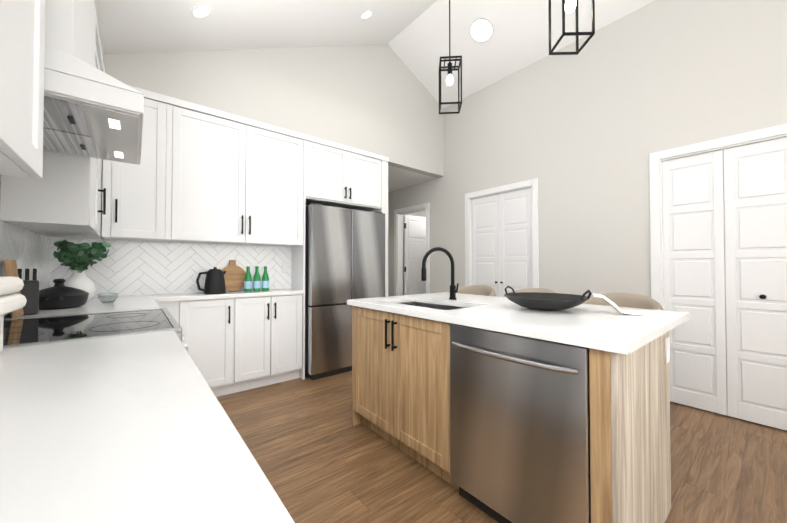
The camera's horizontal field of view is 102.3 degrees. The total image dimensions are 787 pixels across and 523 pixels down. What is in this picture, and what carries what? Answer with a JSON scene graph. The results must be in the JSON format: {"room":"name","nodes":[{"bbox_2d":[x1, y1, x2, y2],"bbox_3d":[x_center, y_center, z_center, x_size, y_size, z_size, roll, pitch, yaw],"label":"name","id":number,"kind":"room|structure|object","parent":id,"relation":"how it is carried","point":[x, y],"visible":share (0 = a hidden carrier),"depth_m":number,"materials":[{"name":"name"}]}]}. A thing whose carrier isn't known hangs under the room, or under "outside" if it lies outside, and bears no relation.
{"room":"kitchen","nodes":[
{"label":"kitchen","id":0,"kind":"room"},
{"bbox_2d":[0,0,15,151],"bbox_3d":[-0.731,-0.781,0.380,0.299,1.128,0.216,1,-1,-39],"label":"upper cabinet","id":1,"kind":"object","parent":0,"relation":"attached to","point":[7,7],"depth_m":0.61,"materials":[{"name":"white wood"}]},
{"bbox_2d":[0,0,23,171],"bbox_3d":[-0.866,-0.779,0.529,0.279,1.128,0.184,1,-1,-39],"label":"upper cabinet","id":2,"kind":"object","parent":0,"relation":"attached to","point":[10,160],"depth_m":0.67,"materials":[{"name":"white wood"}]},
{"bbox_2d":[0,0,51,187],"bbox_3d":[-0.966,-0.777,0.667,0.299,1.128,0.157,1,-1,-39],"label":"upper cabinet","id":3,"kind":"object","parent":0,"relation":"attached to","point":[36,162],"depth_m":0.77,"materials":[{"name":"white wood"}]},
{"bbox_2d":[0,8,103,235],"bbox_3d":[-1.860,-0.755,1.760,0.298,1.138,0.507,1,-1,-39],"label":"upper cabinet","id":4,"kind":"object","parent":0,"relation":"attached to","point":[71,207],"depth_m":1.60,"materials":[{"name":"white wood"}]},
{"bbox_2d":[94,0,103,61],"bbox_3d":[-0.536,-1.490,0.149,0.298,0.280,6.120,1,-1,-39],"label":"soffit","id":5,"kind":"structure","parent":0,"point":[99,28],"depth_m":2.02,"materials":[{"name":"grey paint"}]},
{"bbox_2d":[0,331,294,522],"bbox_3d":[-0.206,0.259,-0.036,0.603,0.035,2.698,1,-1,-39],"label":"countertop","id":6,"kind":"structure","parent":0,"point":[120,429],"depth_m":0.44,"materials":[{"name":"white stone"}]},
{"bbox_2d":[0,315,3,352],"bbox_3d":[-1.095,0.195,0.746,0.190,0.116,0.210,1,-1,-39],"label":"canister","id":7,"kind":"object","parent":6,"relation":"on","point":[1,331],"visible":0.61,"depth_m":0.87,"materials":[{"name":"white ceramic"}]},
{"bbox_2d":[0,276,26,315],"bbox_3d":[-1.081,0.087,0.759,0.233,0.095,0.250,1,-1,-39],"label":"cloth","id":8,"kind":"object","parent":7,"relation":"on","point":[11,300],"visible":1,"depth_m":0.82,"materials":[{"name":"white fabric"}]},
{"bbox_2d":[52,159,290,295],"bbox_3d":[-1.895,-0.089,2.906,1.912,2.560,0.100,1,-1,-39],"label":"wall","id":9,"kind":"structure","parent":0,"point":[102,238],"depth_m":2.51,"materials":[{"name":"grey paint"}]},
{"bbox_2d":[96,0,436,191],"bbox_3d":[0.480,-2.086,1.784,4.230,1.600,7.550,1,-1,-39],"label":"ceiling","id":10,"kind":"structure","parent":0,"point":[136,26],"depth_m":2.61,"materials":[{"name":"white paint"}]},
{"bbox_2d":[191,6,209,17],"bbox_3d":[-1.357,-1.759,2.235,0.114,0.059,0.124,1,-1,-39],"label":"recessed light","id":11,"kind":"object","parent":10,"relation":"in","point":[200,11],"visible":1,"depth_m":2.23,"materials":[{"name":"white paint"}]},
{"bbox_2d":[360,10,372,18],"bbox_3d":[-0.263,-2.405,3.087,0.114,0.059,0.124,1,-1,-39],"label":"recessed light","id":12,"kind":"object","parent":10,"relation":"in","point":[366,14],"visible":1,"depth_m":3.08,"materials":[{"name":"white paint"}]},
{"bbox_2d":[439,0,461,113],"bbox_3d":[0.415,-1.777,2.341,0.156,1.310,0.156,0,-1,5],"label":"pendant light","id":13,"kind":"object","parent":10,"relation":"hanging from","point":[449,80],"visible":1,"depth_m":2.32,"materials":[{"name":"black metal"}]},
{"bbox_2d":[548,0,594,54],"bbox_3d":[0.927,-1.780,1.668,0.156,1.296,0.156,0,-1,2],"label":"pendant light","id":14,"kind":"object","parent":10,"relation":"hanging from","point":[569,6],"visible":1,"depth_m":1.65,"materials":[{"name":"black metal"}]},
{"bbox_2d":[104,44,443,177],"bbox_3d":[-0.841,-2.051,3.423,4.160,1.580,0.120,1,-1,-39],"label":"wall","id":15,"kind":"structure","parent":0,"point":[378,99],"depth_m":3.38,"materials":[{"name":"grey paint"}]},
{"bbox_2d":[28,68,115,239],"bbox_3d":[-2.081,-0.750,2.069,0.346,1.138,0.371,1,-1,-39],"label":"upper cabinet","id":16,"kind":"object","parent":15,"relation":"attached to","point":[105,189],"depth_m":2.29,"materials":[{"name":"white wood"}]},
{"bbox_2d":[112,85,175,243],"bbox_3d":[-2.031,-0.743,2.530,0.408,1.138,0.319,1,-1,-39],"label":"upper cabinet","id":17,"kind":"object","parent":15,"relation":"attached to","point":[144,194],"depth_m":2.46,"materials":[{"name":"white wood"}]},
{"bbox_2d":[172,98,303,247],"bbox_3d":[-1.460,-0.736,2.996,1.141,1.138,0.319,1,-1,-39],"label":"upper cabinet","id":18,"kind":"object","parent":15,"relation":"attached to","point":[240,180],"depth_m":2.84,"materials":[{"name":"white wood"}]},
{"bbox_2d":[304,134,383,211],"bbox_3d":[-0.713,-0.969,3.794,0.977,0.648,0.602,1,-1,-39],"label":"upper cabinet","id":19,"kind":"object","parent":15,"relation":"attached to","point":[335,174],"depth_m":3.53,"materials":[{"name":"white wood"}]},
{"bbox_2d":[403,211,425,294],"bbox_3d":[0.306,-0.008,6.230,1.170,2.500,0.100,1,-1,-39],"label":"wall","id":20,"kind":"structure","parent":0,"point":[422,214],"depth_m":6.07,"materials":[{"name":"grey paint"}]},
{"bbox_2d":[216,371,786,522],"bbox_3d":[0.924,1.210,2.163,5.960,0.060,7.850,1,-1,-39],"label":"floor","id":21,"kind":"structure","parent":0,"point":[318,456],"depth_m":1.83,"materials":[{"name":"brown wood"}]},
{"bbox_2d":[3,308,187,349],"bbox_3d":[-1.277,0.712,1.326,0.659,0.911,0.764,1,-1,-39],"label":"range","id":22,"kind":"object","parent":21,"relation":"on","point":[28,331],"visible":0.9,"depth_m":1.27,"materials":[{"name":"glass"}]},
{"bbox_2d":[160,300,199,363],"bbox_3d":[-1.840,0.753,2.664,0.292,0.870,0.321,1,-1,-39],"label":"base cabinet","id":23,"kind":"object","parent":21,"relation":"on","point":[186,312],"depth_m":2.60,"materials":[{"name":"white wood"}]},
{"bbox_2d":[17,296,159,317],"bbox_3d":[-1.919,0.291,2.058,0.603,0.035,1.165,1,-1,-39],"label":"countertop","id":24,"kind":"structure","parent":23,"relation":"on","point":[154,305],"depth_m":1.82,"materials":[{"name":"white stone"}]},
{"bbox_2d":[4,260,23,317],"bbox_3d":[-1.791,0.127,1.496,0.051,0.270,0.090,1,-1,-39],"label":"wood board","id":25,"kind":"object","parent":24,"relation":"on","point":[10,267],"visible":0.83,"depth_m":1.47,"materials":[{"name":"brown wood"}]},
{"bbox_2d":[18,269,38,314],"bbox_3d":[-1.855,0.151,1.604,0.120,0.230,0.080,-1,-1,41],"label":"knife block","id":26,"kind":"object","parent":24,"relation":"on","point":[30,291],"visible":0.71,"depth_m":1.58,"materials":[{"name":"grey plastic"}]},
{"bbox_2d":[39,279,88,309],"bbox_3d":[-1.958,0.185,1.856,0.258,0.170,0.312,1,-1,-39],"label":"pot","id":27,"kind":"object","parent":24,"relation":"on","point":[59,294],"visible":0.96,"depth_m":1.80,"materials":[{"name":"black metal"}]},
{"bbox_2d":[53,240,110,300],"bbox_3d":[-2.057,0.068,2.104,0.282,0.410,0.418,1,-1,-39],"label":"plant","id":28,"kind":"object","parent":24,"relation":"on","point":[78,259],"visible":0.92,"depth_m":2.10,"materials":[{"name":"green plant"}]},
{"bbox_2d":[98,293,117,302],"bbox_3d":[-1.926,0.244,2.139,0.104,0.060,0.104,1,-1,-39],"label":"glass bowl","id":29,"kind":"object","parent":24,"relation":"on","point":[106,297],"visible":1,"depth_m":2.11,"materials":[{"name":"white"}]},
{"bbox_2d":[200,300,219,391],"bbox_3d":[-1.662,0.755,2.823,0.184,0.870,0.301,1,-1,-39],"label":"base cabinet","id":30,"kind":"object","parent":21,"relation":"on","point":[209,309],"depth_m":2.70,"materials":[{"name":"white wood"}]},
{"bbox_2d":[220,296,247,395],"bbox_3d":[-1.514,0.757,2.931,0.183,0.870,0.321,1,-1,-39],"label":"base cabinet","id":31,"kind":"object","parent":21,"relation":"on","point":[233,313],"depth_m":2.82,"materials":[{"name":"white wood"}]},
{"bbox_2d":[156,288,303,303],"bbox_3d":[-1.481,0.305,2.951,1.206,0.035,0.339,1,-1,-39],"label":"countertop","id":32,"kind":"structure","parent":31,"relation":"on","point":[164,297],"depth_m":2.80,"materials":[{"name":"white stone"}]},
{"bbox_2d":[196,267,225,293],"bbox_3d":[-1.604,0.166,2.791,0.242,0.235,0.172,1,-1,-39],"label":"kettle","id":33,"kind":"object","parent":32,"relation":"on","point":[214,281],"visible":1,"depth_m":2.75,"materials":[{"name":"black metal"}]},
{"bbox_2d":[222,260,245,290],"bbox_3d":[-1.545,0.137,3.050,0.250,0.298,0.066,1,-1,-39],"label":"cutting board","id":34,"kind":"object","parent":32,"relation":"on","point":[234,275],"visible":0.85,"depth_m":3.05,"materials":[{"name":"brown wood"}]},
{"bbox_2d":[244,266,251,291],"bbox_3d":[-1.383,0.167,3.017,0.069,0.240,0.069,1,-1,-39],"label":"bottle","id":35,"kind":"object","parent":32,"relation":"on","point":[248,282],"visible":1,"depth_m":2.99,"materials":[{"name":"green glass"}]},
{"bbox_2d":[253,266,260,291],"bbox_3d":[-1.321,0.168,3.068,0.069,0.240,0.069,1,-1,-39],"label":"bottle","id":36,"kind":"object","parent":32,"relation":"on","point":[256,283],"visible":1,"depth_m":3.04,"materials":[{"name":"green glass"}]},
{"bbox_2d":[262,266,268,290],"bbox_3d":[-1.259,0.169,3.119,0.069,0.240,0.069,1,-1,-39],"label":"bottle","id":37,"kind":"object","parent":32,"relation":"on","point":[265,281],"visible":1,"depth_m":3.09,"materials":[{"name":"green glass"}]},
{"bbox_2d":[248,296,271,389],"bbox_3d":[-1.355,0.759,3.061,0.226,0.870,0.321,1,-1,-39],"label":"base cabinet","id":38,"kind":"object","parent":21,"relation":"on","point":[259,307],"depth_m":2.96,"materials":[{"name":"white wood"}]},
{"bbox_2d":[272,296,287,383],"bbox_3d":[-1.235,0.760,3.159,0.200,0.870,0.321,1,-1,-39],"label":"base cabinet","id":39,"kind":"object","parent":21,"relation":"on","point":[279,303],"depth_m":3.08,"materials":[{"name":"white wood"}]},
{"bbox_2d":[288,296,303,379],"bbox_3d":[-1.090,0.762,3.278,0.177,0.870,0.321,1,-1,-39],"label":"base cabinet","id":40,"kind":"object","parent":21,"relation":"on","point":[295,303],"depth_m":3.18,"materials":[{"name":"white wood"}]},
{"bbox_2d":[305,203,384,379],"bbox_3d":[-0.713,0.307,3.773,0.936,1.795,0.805,1,-1,-39],"label":"fridge","id":41,"kind":"object","parent":21,"relation":"on","point":[344,255],"visible":0.75,"depth_m":3.35,"materials":[{"name":"grey metal"}]},
{"bbox_2d":[457,285,495,295],"bbox_3d":[0.688,0.709,2.901,0.469,0.968,0.498,1,-1,-39],"label":"stool","id":42,"kind":"object","parent":21,"relation":"on","point":[484,290],"visible":0.25,"depth_m":3.04,"materials":[{"name":"fabric"}]},
{"bbox_2d":[347,303,670,522],"bbox_3d":[0.484,0.741,1.877,0.823,0.870,1.636,1,-1,-39],"label":"kitchen island","id":43,"kind":"object","parent":21,"relation":"on","point":[502,409],"depth_m":1.33,"materials":[{"name":"brown wood"}]},
{"bbox_2d":[347,292,688,354],"bbox_3d":[0.606,0.290,1.983,1.058,0.035,1.692,1,-1,-39],"label":"island countertop","id":44,"kind":"structure","parent":43,"relation":"on","point":[601,325],"depth_m":1.49,"materials":[{"name":"white stone"}]},
{"bbox_2d":[395,299,462,306],"bbox_3d":[0.231,0.409,2.131,0.414,0.224,0.704,1,-1,-39],"label":"sink","id":45,"kind":"object","parent":44,"relation":"in","point":[418,302],"depth_m":2.41,"materials":[{"name":"black metal"}]},
{"bbox_2d":[421,247,458,298],"bbox_3d":[0.346,0.086,2.268,0.270,0.381,0.162,1,-1,-39],"label":"faucet","id":46,"kind":"object","parent":44,"relation":"on","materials":[{"name":"black metal"}]},
{"bbox_2d":[504,286,591,309],"bbox_3d":[0.863,0.209,1.811,0.438,0.121,0.467,1,-1,-39],"label":"bowl","id":47,"kind":"object","parent":44,"relation":"on","point":[545,301],"visible":1,"depth_m":1.70,"materials":[{"name":"black metal"}]},
{"bbox_2d":[591,293,655,315],"bbox_3d":[1.164,0.216,1.623,0.266,0.098,0.104,0,-1,20],"label":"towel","id":48,"kind":"object","parent":44,"relation":"on","point":[618,309],"visible":0.9,"depth_m":1.59,"materials":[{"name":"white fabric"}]},
{"bbox_2d":[503,288,555,296],"bbox_3d":[1.044,0.702,2.468,0.466,0.968,0.498,1,-1,-39],"label":"stool","id":49,"kind":"object","parent":21,"relation":"on","point":[540,290],"visible":0.15,"depth_m":2.62,"materials":[{"name":"fabric"}]},
{"bbox_2d":[582,293,662,309],"bbox_3d":[1.407,0.695,2.016,0.474,0.968,0.497,1,-1,-39],"label":"stool","id":50,"kind":"object","parent":21,"relation":"on","point":[630,300],"visible":0.06,"depth_m":2.12,"materials":[{"name":"fabric"}]},
{"bbox_2d":[388,0,655,108],"bbox_3d":[2.189,-2.541,2.150,1.190,0.679,5.940,1,-1,-39],"label":"ceiling","id":51,"kind":"structure","parent":0,"point":[515,42],"depth_m":3.51,"materials":[{"name":"white paint"}]},
{"bbox_2d":[470,18,492,41],"bbox_3d":[0.958,-2.517,3.455,0.232,0.114,0.254,1,-1,-39],"label":"recessed light","id":52,"kind":"object","parent":51,"relation":"in","point":[481,29],"visible":1,"depth_m":3.45,"materials":[{"name":"white plastic"}]},
{"bbox_2d":[388,0,786,305],"bbox_3d":[2.039,-0.681,3.103,0.120,3.750,7.450,1,-1,-39],"label":"wall","id":53,"kind":"structure","parent":0,"point":[595,122],"depth_m":3.02,"materials":[{"name":"grey paint"}]},
{"bbox_2d":[404,215,425,294],"bbox_3d":[0.466,0.206,5.659,0.702,2.030,0.089,1,-1,-39],"label":"hall door","id":54,"kind":"structure","parent":53,"relation":"in","point":[414,241],"depth_m":5.59,"materials":[{"name":"white paint"}]},
{"bbox_2d":[471,188,531,296],"bbox_3d":[1.312,0.177,3.915,0.072,2.035,0.845,1,-1,-39],"label":"closet door","id":55,"kind":"structure","parent":53,"relation":"in","point":[501,242],"depth_m":3.89,"materials":[{"name":"white paint"}]},
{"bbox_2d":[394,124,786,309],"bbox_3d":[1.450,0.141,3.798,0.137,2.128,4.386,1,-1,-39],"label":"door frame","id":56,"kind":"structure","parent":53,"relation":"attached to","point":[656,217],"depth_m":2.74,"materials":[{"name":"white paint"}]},
{"bbox_2d":[662,137,786,430],"bbox_3d":[2.533,0.155,2.422,0.073,2.035,0.747,1,-1,-39],"label":"bifold door","id":57,"kind":"structure","parent":53,"relation":"in","point":[744,262],"depth_m":2.40,"materials":[{"name":"white paint"}]},
{"bbox_2d":[723,161,726,365],"bbox_3d":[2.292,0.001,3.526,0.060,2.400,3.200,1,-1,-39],"label":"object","id":58,"kind":"structure","parent":0,"point":[724,239],"depth_m":2.76,"materials":[{"name":"metal"}]},
{"bbox_3d":[-1.088,-0.220,0.474,0.120,2.750,7.350,1,-1,-39],"label":"wall","id":59,"kind":"structure","parent":0,"visible":0},
{"bbox_2d":[43,0,143,164],"bbox_3d":[-1.344,-0.897,1.295,0.501,0.752,0.756,1,-1,-39],"label":"range hood","id":60,"kind":"object","parent":59,"relation":"attached to","point":[91,110],"visible":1,"depth_m":1.13,"materials":[{"name":"white metal"}]}
]}

